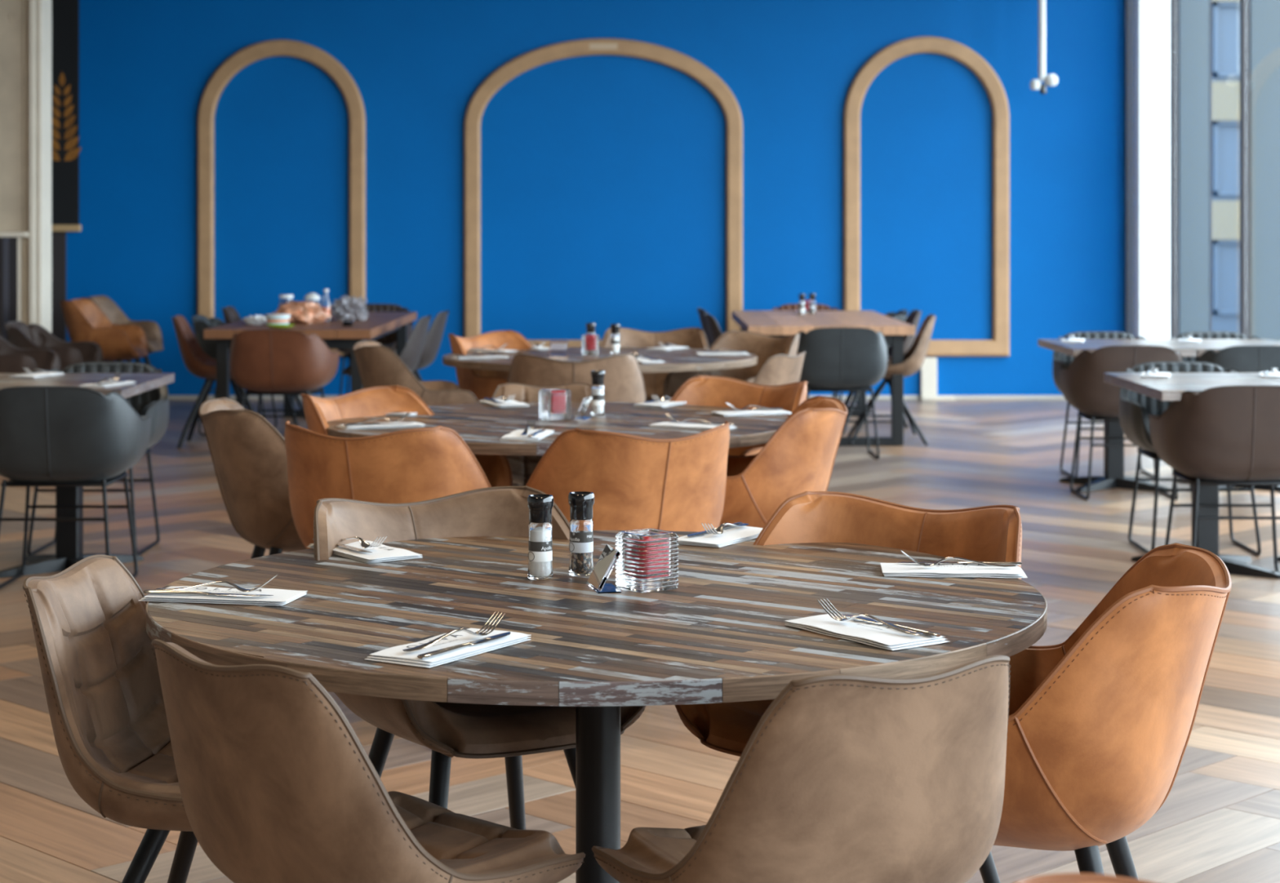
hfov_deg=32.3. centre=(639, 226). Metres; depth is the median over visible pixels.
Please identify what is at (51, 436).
tub chair
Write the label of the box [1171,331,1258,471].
tub chair
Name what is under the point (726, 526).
knife
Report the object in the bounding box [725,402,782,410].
fork
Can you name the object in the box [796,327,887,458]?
tub chair
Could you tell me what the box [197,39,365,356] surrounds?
trim
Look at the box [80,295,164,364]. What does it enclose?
armchair
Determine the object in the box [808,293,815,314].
grinder
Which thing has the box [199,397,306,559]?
armchair
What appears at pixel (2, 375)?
cafe table
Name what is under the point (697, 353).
napkin
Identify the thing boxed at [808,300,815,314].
glass bottle
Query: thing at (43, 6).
trim
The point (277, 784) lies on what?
dining chair
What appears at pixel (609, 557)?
menu stand
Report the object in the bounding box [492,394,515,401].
fork
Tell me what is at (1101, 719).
armchair
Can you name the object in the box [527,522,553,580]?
glass bottle
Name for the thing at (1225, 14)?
window
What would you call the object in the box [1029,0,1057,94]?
pendant light
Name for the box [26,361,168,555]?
tub chair
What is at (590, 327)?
grinder
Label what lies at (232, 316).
dining chair
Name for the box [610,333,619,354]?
glass bottle
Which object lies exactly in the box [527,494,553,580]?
grinder
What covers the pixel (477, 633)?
fork
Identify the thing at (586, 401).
menu stand
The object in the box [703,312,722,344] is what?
dining chair
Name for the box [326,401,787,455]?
round table
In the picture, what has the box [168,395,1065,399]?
baseboard
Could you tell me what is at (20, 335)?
tub chair
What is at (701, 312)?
dining chair
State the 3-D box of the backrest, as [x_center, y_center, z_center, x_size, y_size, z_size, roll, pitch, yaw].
[-0.714,0.743,3.605,0.477,0.348,0.461,0,0,10]
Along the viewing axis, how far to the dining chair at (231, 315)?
15.28 m
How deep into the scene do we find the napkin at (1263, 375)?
9.04 m
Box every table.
[0,373,20,378]
[0,373,174,577]
[145,530,1047,882]
[203,311,417,415]
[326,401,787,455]
[442,346,757,373]
[731,311,915,446]
[1037,338,1196,492]
[1103,373,1279,579]
[1151,338,1279,491]
[1246,373,1279,561]
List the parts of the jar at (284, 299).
lid, glass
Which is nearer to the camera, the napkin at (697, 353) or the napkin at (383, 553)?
the napkin at (383, 553)
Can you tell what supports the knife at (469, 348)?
on the napkin at (469, 350)
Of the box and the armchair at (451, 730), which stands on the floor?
the armchair at (451, 730)
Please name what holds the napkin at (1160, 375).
on the cafe table at (1171, 388)
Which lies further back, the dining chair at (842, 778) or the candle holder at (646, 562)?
the candle holder at (646, 562)
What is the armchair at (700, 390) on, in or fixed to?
on the floor
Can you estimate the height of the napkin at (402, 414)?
0.010 m
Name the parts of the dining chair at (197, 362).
leg, leg, leg, leg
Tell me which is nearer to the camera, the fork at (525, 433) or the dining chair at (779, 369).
the fork at (525, 433)
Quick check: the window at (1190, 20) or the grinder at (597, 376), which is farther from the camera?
the window at (1190, 20)
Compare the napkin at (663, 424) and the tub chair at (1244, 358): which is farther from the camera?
the tub chair at (1244, 358)
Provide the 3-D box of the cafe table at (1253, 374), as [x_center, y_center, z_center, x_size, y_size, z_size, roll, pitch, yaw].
[2.853,0.995,8.810,0.595,0.750,1.040,0,0,0]
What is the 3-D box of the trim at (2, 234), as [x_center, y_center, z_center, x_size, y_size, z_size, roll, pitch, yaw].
[-5.640,0.058,14.850,3.120,0.035,0.300,0,0,0]
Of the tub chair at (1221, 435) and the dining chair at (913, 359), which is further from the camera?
the dining chair at (913, 359)
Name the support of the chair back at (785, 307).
on the tub chair at (790, 307)
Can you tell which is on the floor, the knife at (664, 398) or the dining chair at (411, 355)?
the dining chair at (411, 355)
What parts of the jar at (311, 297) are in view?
lid, glass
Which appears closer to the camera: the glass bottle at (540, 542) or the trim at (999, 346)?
the glass bottle at (540, 542)
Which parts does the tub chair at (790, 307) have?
leg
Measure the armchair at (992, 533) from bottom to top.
0.848 m
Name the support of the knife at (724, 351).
on the napkin at (697, 353)
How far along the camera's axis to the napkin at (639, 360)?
9.98 m
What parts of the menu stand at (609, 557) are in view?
plate, plate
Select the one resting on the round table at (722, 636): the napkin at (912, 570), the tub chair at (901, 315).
the napkin at (912, 570)
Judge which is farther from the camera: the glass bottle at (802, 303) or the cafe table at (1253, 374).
the glass bottle at (802, 303)
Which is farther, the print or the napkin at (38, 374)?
the print
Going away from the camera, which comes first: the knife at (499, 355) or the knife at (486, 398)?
the knife at (486, 398)
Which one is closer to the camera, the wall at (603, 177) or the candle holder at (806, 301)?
the candle holder at (806, 301)
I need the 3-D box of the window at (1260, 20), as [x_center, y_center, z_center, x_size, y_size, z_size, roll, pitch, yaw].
[3.921,-0.605,14.771,0.282,3.850,1.829,0,0,0]
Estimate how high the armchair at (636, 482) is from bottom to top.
0.848 m
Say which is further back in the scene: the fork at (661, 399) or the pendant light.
the pendant light
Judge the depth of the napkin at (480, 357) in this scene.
10.29 m
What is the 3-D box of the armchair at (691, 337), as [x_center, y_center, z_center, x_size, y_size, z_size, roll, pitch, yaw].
[0.071,0.947,11.226,0.592,0.848,0.590,0,0,2]
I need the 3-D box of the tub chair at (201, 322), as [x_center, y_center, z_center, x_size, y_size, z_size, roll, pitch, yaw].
[-2.674,0.980,14.620,0.535,0.777,0.605,0,0,0]
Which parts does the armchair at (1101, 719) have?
leg, leg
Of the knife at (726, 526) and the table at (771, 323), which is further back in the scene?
the table at (771, 323)
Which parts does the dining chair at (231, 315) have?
leg, leg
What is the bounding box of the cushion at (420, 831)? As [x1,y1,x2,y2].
[387,791,562,874]
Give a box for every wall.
[0,237,8,342]
[8,0,1124,395]
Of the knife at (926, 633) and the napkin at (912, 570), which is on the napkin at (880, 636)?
the knife at (926, 633)
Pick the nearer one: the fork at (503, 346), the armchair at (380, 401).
the armchair at (380, 401)
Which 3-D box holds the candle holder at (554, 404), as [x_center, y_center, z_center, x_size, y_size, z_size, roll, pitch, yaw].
[-0.272,0.572,7.060,0.083,0.096,0.083,0,0,-28]
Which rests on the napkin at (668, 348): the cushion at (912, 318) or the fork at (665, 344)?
the fork at (665, 344)
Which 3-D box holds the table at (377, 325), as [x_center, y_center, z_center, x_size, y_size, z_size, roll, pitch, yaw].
[-2.110,0.995,14.575,0.997,0.750,2.750,0,0,0]
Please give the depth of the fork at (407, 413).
6.81 m
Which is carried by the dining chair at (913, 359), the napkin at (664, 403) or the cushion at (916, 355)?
the cushion at (916, 355)
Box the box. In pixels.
[342,320,353,326]
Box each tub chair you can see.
[0,335,60,373]
[0,386,151,589]
[4,320,103,370]
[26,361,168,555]
[191,315,277,435]
[229,329,339,417]
[336,303,413,395]
[771,303,839,399]
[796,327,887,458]
[834,309,907,422]
[1052,331,1159,477]
[1058,345,1183,500]
[1119,361,1261,555]
[1148,385,1279,573]
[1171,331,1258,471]
[1190,345,1279,492]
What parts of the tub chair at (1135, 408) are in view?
leg, mounting plate, leg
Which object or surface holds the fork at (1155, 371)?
on the napkin at (1160, 375)
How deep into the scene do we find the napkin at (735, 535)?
4.33 m
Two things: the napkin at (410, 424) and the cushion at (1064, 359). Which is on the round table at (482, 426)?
the napkin at (410, 424)
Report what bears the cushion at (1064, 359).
on the tub chair at (1060, 361)
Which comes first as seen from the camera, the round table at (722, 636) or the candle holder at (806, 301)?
the round table at (722, 636)
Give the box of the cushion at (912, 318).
[887,310,917,356]
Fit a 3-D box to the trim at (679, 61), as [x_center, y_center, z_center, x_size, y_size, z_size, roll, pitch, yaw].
[-0.287,-0.225,17.368,2.190,2.500,0.064,0,0,0]
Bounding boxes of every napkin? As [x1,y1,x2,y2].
[8,372,64,377]
[81,381,136,387]
[138,586,307,605]
[307,540,422,563]
[335,422,425,430]
[364,628,530,667]
[386,412,416,416]
[450,355,507,359]
[468,348,517,352]
[478,400,528,407]
[500,429,554,440]
[529,346,549,350]
[632,399,687,407]
[636,358,663,363]
[645,346,688,350]
[648,422,736,430]
[676,526,763,547]
[695,352,750,355]
[710,409,791,416]
[784,613,951,650]
[880,563,1027,577]
[1060,338,1085,342]
[1140,372,1170,377]
[1177,338,1200,342]
[1259,372,1279,377]
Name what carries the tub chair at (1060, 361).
on the floor
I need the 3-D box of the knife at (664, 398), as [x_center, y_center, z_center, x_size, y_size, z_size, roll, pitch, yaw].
[0.064,0.607,7.685,0.020,0.006,0.224,0,0,28]
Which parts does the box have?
lid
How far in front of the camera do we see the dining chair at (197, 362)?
13.71 m
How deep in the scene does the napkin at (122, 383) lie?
8.53 m
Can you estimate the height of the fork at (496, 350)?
0.028 m
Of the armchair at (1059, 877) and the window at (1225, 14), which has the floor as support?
the armchair at (1059, 877)
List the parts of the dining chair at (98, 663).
leg, leg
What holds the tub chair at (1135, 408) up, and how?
on the floor
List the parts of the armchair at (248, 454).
leg, leg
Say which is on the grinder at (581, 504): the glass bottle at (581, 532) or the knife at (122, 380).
the glass bottle at (581, 532)
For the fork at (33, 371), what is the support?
on the napkin at (38, 374)
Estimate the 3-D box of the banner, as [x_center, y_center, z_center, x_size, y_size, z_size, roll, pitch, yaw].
[-4.674,-1.222,17.340,0.583,2.535,0.040,0,0,0]
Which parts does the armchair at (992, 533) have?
leg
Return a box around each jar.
[279,294,293,305]
[304,293,320,306]
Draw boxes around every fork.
[22,367,52,373]
[93,373,121,383]
[155,574,277,592]
[341,536,386,548]
[346,412,409,424]
[402,612,505,652]
[462,349,498,355]
[471,343,506,349]
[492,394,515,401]
[520,419,534,435]
[530,341,546,346]
[631,351,655,359]
[650,394,671,401]
[657,342,677,346]
[665,413,724,425]
[701,523,749,534]
[703,346,745,351]
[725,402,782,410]
[817,598,923,635]
[900,550,1016,567]
[1151,367,1158,373]
[1271,367,1277,373]
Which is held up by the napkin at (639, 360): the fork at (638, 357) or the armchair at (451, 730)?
the fork at (638, 357)
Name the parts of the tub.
lid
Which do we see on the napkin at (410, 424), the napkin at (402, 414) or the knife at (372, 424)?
the knife at (372, 424)
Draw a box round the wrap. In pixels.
[242,315,266,324]
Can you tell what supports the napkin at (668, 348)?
on the round table at (681, 359)
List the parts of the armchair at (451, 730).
leg, leg, leg, leg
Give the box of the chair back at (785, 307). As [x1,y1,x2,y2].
[776,304,834,311]
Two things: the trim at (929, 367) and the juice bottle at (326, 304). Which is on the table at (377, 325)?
the juice bottle at (326, 304)
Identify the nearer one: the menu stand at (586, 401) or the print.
the menu stand at (586, 401)
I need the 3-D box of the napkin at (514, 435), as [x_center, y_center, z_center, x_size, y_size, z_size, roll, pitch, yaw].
[-0.330,0.614,6.502,0.115,0.010,0.253,0,0,8]
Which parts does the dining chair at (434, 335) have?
leg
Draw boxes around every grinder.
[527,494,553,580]
[568,491,595,577]
[586,323,595,334]
[591,370,604,415]
[610,324,620,354]
[798,293,805,315]
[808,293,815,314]
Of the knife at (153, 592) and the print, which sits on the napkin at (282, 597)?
the knife at (153, 592)
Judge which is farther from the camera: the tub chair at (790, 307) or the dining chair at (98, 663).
the tub chair at (790, 307)
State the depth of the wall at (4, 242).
15.63 m
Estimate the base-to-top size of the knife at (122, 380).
0.006 m
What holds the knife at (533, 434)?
on the napkin at (514, 435)
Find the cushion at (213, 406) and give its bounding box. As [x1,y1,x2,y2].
[207,400,243,413]
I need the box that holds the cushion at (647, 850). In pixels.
[610,825,706,873]
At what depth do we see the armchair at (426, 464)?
5.80 m
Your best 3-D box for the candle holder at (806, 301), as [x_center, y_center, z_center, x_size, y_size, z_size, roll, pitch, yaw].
[1.185,0.572,15.620,0.083,0.096,0.083,0,0,-10]
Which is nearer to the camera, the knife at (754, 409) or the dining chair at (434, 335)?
the knife at (754, 409)
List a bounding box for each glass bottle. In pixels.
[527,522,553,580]
[568,519,594,577]
[591,384,604,415]
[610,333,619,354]
[799,300,804,315]
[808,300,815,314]
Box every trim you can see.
[0,231,29,237]
[17,237,22,321]
[22,0,29,324]
[29,0,36,324]
[36,0,51,333]
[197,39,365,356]
[464,38,742,347]
[843,36,1009,356]
[920,357,954,400]
[1124,0,1133,335]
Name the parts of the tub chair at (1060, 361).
leg, leg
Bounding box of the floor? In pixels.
[0,400,1279,882]
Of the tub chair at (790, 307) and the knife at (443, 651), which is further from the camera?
the tub chair at (790, 307)
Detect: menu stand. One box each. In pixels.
[548,340,568,355]
[573,395,593,420]
[587,543,621,593]
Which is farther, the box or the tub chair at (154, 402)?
the box
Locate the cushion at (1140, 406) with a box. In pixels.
[1127,363,1231,433]
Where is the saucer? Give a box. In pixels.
[266,324,293,328]
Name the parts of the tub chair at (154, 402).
leg, leg, mounting plate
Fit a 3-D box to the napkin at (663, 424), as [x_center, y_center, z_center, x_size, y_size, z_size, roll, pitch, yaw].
[0.164,0.614,6.781,0.253,0.010,0.115,0,0,31]
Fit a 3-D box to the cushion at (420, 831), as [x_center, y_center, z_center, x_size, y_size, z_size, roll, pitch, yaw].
[-0.382,0.743,3.102,0.461,0.348,0.507,0,0,43]
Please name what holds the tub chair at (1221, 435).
on the floor
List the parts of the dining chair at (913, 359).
leg, leg, leg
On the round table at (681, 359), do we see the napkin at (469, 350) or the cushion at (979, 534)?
the napkin at (469, 350)
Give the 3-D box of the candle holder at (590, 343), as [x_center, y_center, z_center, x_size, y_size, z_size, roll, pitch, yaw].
[-0.238,0.572,10.620,0.083,0.096,0.083,0,0,-5]
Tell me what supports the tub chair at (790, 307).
on the floor
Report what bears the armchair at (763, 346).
on the floor
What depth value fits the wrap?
13.80 m
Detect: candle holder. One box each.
[538,388,571,421]
[581,334,599,355]
[615,528,678,593]
[804,299,809,313]
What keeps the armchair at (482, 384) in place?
on the floor
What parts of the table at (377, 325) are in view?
leg frame, leg frame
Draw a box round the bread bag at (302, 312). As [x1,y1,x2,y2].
[272,301,331,324]
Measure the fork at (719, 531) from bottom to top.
0.028 m
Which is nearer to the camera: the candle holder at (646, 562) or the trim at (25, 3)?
the candle holder at (646, 562)
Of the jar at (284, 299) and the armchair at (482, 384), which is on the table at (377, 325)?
the jar at (284, 299)
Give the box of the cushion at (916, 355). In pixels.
[887,315,931,364]
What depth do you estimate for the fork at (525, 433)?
6.53 m
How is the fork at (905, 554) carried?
on the napkin at (912, 570)
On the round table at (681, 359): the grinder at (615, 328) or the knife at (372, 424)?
the grinder at (615, 328)
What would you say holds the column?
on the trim
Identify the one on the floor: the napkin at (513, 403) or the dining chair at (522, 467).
the dining chair at (522, 467)
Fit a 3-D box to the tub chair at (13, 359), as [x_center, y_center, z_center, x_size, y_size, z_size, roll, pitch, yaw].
[-3.694,0.980,12.900,0.535,0.777,0.606,0,0,0]
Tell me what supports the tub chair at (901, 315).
on the floor
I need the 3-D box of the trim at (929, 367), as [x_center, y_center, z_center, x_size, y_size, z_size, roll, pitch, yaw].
[2.340,1.202,17.365,0.260,0.335,0.070,0,0,0]
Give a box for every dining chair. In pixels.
[22,555,360,882]
[151,639,585,882]
[171,315,254,448]
[221,306,305,425]
[225,306,241,323]
[342,315,431,376]
[396,310,448,381]
[491,382,591,486]
[591,655,1010,882]
[697,307,711,347]
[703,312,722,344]
[752,351,805,385]
[841,309,921,434]
[847,314,936,445]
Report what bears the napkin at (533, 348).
on the round table at (681, 359)
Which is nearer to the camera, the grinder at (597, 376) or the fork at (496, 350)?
the grinder at (597, 376)
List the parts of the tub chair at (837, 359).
leg, mounting plate, leg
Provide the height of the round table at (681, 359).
0.750 m
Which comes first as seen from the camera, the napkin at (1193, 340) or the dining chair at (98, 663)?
the dining chair at (98, 663)
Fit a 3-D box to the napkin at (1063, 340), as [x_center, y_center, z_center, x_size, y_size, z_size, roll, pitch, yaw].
[2.330,0.614,11.879,0.115,0.010,0.253,0,0,15]
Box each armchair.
[59,298,148,362]
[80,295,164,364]
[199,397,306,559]
[284,420,491,549]
[300,385,512,487]
[313,485,645,830]
[352,340,479,405]
[448,329,533,403]
[506,353,645,403]
[526,421,729,532]
[600,327,709,401]
[663,329,799,398]
[669,375,807,455]
[675,491,1022,882]
[719,395,847,528]
[993,542,1231,879]
[1014,873,1155,882]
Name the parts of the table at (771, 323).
leg frame, leg frame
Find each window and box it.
[1170,0,1211,338]
[1211,0,1239,333]
[1240,0,1279,341]
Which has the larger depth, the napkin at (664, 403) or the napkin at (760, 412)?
the napkin at (664, 403)
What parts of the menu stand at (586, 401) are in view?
plate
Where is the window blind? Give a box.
[0,0,22,231]
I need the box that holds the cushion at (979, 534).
[687,495,1008,743]
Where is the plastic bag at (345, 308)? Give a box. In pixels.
[331,293,368,320]
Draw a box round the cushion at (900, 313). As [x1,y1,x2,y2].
[885,310,904,317]
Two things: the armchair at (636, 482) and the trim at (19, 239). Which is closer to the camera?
the armchair at (636, 482)
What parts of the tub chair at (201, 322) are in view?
leg, leg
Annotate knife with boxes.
[97,380,126,385]
[142,590,274,596]
[312,538,372,552]
[342,422,407,426]
[417,631,511,658]
[455,355,502,357]
[469,348,501,350]
[484,397,503,403]
[527,429,545,436]
[644,398,670,402]
[669,421,734,425]
[687,522,742,537]
[724,351,747,352]
[724,407,783,410]
[837,613,941,637]
[896,561,1022,564]
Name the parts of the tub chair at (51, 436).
leg, mounting plate, leg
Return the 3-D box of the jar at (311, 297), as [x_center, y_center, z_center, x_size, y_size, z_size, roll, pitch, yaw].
[-2.170,0.531,14.620,0.110,0.176,0.110,0,0,0]
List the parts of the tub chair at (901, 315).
leg, leg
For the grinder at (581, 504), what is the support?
on the round table at (722, 636)
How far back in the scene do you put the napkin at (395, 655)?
3.19 m
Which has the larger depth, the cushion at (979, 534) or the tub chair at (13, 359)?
the tub chair at (13, 359)
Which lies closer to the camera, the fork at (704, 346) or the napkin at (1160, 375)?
the napkin at (1160, 375)
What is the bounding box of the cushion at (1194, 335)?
[1179,332,1245,361]
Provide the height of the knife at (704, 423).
0.006 m
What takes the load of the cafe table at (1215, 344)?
on the floor
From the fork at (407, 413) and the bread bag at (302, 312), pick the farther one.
the bread bag at (302, 312)
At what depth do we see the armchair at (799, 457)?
6.35 m
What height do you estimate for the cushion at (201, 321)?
0.327 m
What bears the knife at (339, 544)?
on the napkin at (383, 553)
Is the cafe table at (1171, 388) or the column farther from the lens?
the column
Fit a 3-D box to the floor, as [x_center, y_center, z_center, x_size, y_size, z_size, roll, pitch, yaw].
[-1.700,1.430,6.950,11.000,0.120,21.300,0,0,0]
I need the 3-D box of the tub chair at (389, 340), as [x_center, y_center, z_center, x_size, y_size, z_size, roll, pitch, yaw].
[-2.000,0.980,16.514,0.605,0.777,0.535,0,0,0]
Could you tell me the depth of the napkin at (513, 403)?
7.59 m
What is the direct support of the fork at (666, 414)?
on the napkin at (663, 424)
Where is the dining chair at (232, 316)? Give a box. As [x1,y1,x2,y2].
[225,306,241,323]
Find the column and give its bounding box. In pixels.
[1133,0,1170,339]
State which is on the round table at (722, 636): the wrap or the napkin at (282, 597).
the napkin at (282, 597)
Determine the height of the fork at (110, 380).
0.028 m
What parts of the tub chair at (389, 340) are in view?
leg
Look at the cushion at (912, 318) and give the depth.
14.58 m
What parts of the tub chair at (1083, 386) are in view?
leg, mounting plate, leg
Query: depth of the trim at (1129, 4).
17.34 m
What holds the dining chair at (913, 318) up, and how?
on the floor
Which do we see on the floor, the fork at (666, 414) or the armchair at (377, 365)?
the armchair at (377, 365)
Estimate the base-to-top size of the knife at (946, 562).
0.006 m
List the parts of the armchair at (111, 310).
leg, leg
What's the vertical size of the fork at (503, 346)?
0.028 m
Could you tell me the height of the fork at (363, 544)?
0.028 m
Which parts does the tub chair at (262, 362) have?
leg, mounting plate, leg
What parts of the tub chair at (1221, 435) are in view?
leg, mounting plate, leg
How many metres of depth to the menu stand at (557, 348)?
10.56 m
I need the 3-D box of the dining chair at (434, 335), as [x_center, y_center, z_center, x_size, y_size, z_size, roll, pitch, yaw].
[-1.552,0.967,14.649,0.560,0.808,0.507,0,0,2]
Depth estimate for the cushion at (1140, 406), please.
9.55 m
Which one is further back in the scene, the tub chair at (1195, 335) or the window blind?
the window blind
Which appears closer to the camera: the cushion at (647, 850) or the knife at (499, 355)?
the cushion at (647, 850)
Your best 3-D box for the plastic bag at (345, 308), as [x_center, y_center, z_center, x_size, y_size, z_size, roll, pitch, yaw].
[-1.906,0.531,14.449,0.260,0.175,0.239,0,0,-23]
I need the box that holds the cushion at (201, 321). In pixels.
[195,315,225,327]
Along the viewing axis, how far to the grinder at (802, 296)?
15.38 m
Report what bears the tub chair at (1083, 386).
on the floor
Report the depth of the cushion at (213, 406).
6.69 m
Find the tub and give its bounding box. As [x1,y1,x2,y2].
[265,314,290,324]
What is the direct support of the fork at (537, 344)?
on the napkin at (533, 348)
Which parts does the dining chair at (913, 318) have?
leg, leg, leg, leg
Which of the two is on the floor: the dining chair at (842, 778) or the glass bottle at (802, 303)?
the dining chair at (842, 778)
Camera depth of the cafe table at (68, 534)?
8.78 m
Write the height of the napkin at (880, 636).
0.010 m
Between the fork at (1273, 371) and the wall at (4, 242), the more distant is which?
the wall at (4, 242)
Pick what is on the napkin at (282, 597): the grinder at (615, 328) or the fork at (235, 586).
the fork at (235, 586)
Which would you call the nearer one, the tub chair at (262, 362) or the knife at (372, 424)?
the knife at (372, 424)
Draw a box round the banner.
[51,0,81,231]
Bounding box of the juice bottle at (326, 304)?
[320,288,331,321]
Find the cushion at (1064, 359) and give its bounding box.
[1058,332,1133,364]
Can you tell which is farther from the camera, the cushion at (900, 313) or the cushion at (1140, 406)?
the cushion at (900, 313)
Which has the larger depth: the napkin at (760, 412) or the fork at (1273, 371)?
the fork at (1273, 371)
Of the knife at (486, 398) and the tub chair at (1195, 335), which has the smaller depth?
the knife at (486, 398)
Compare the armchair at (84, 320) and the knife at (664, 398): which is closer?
the knife at (664, 398)
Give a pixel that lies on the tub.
(271, 319)

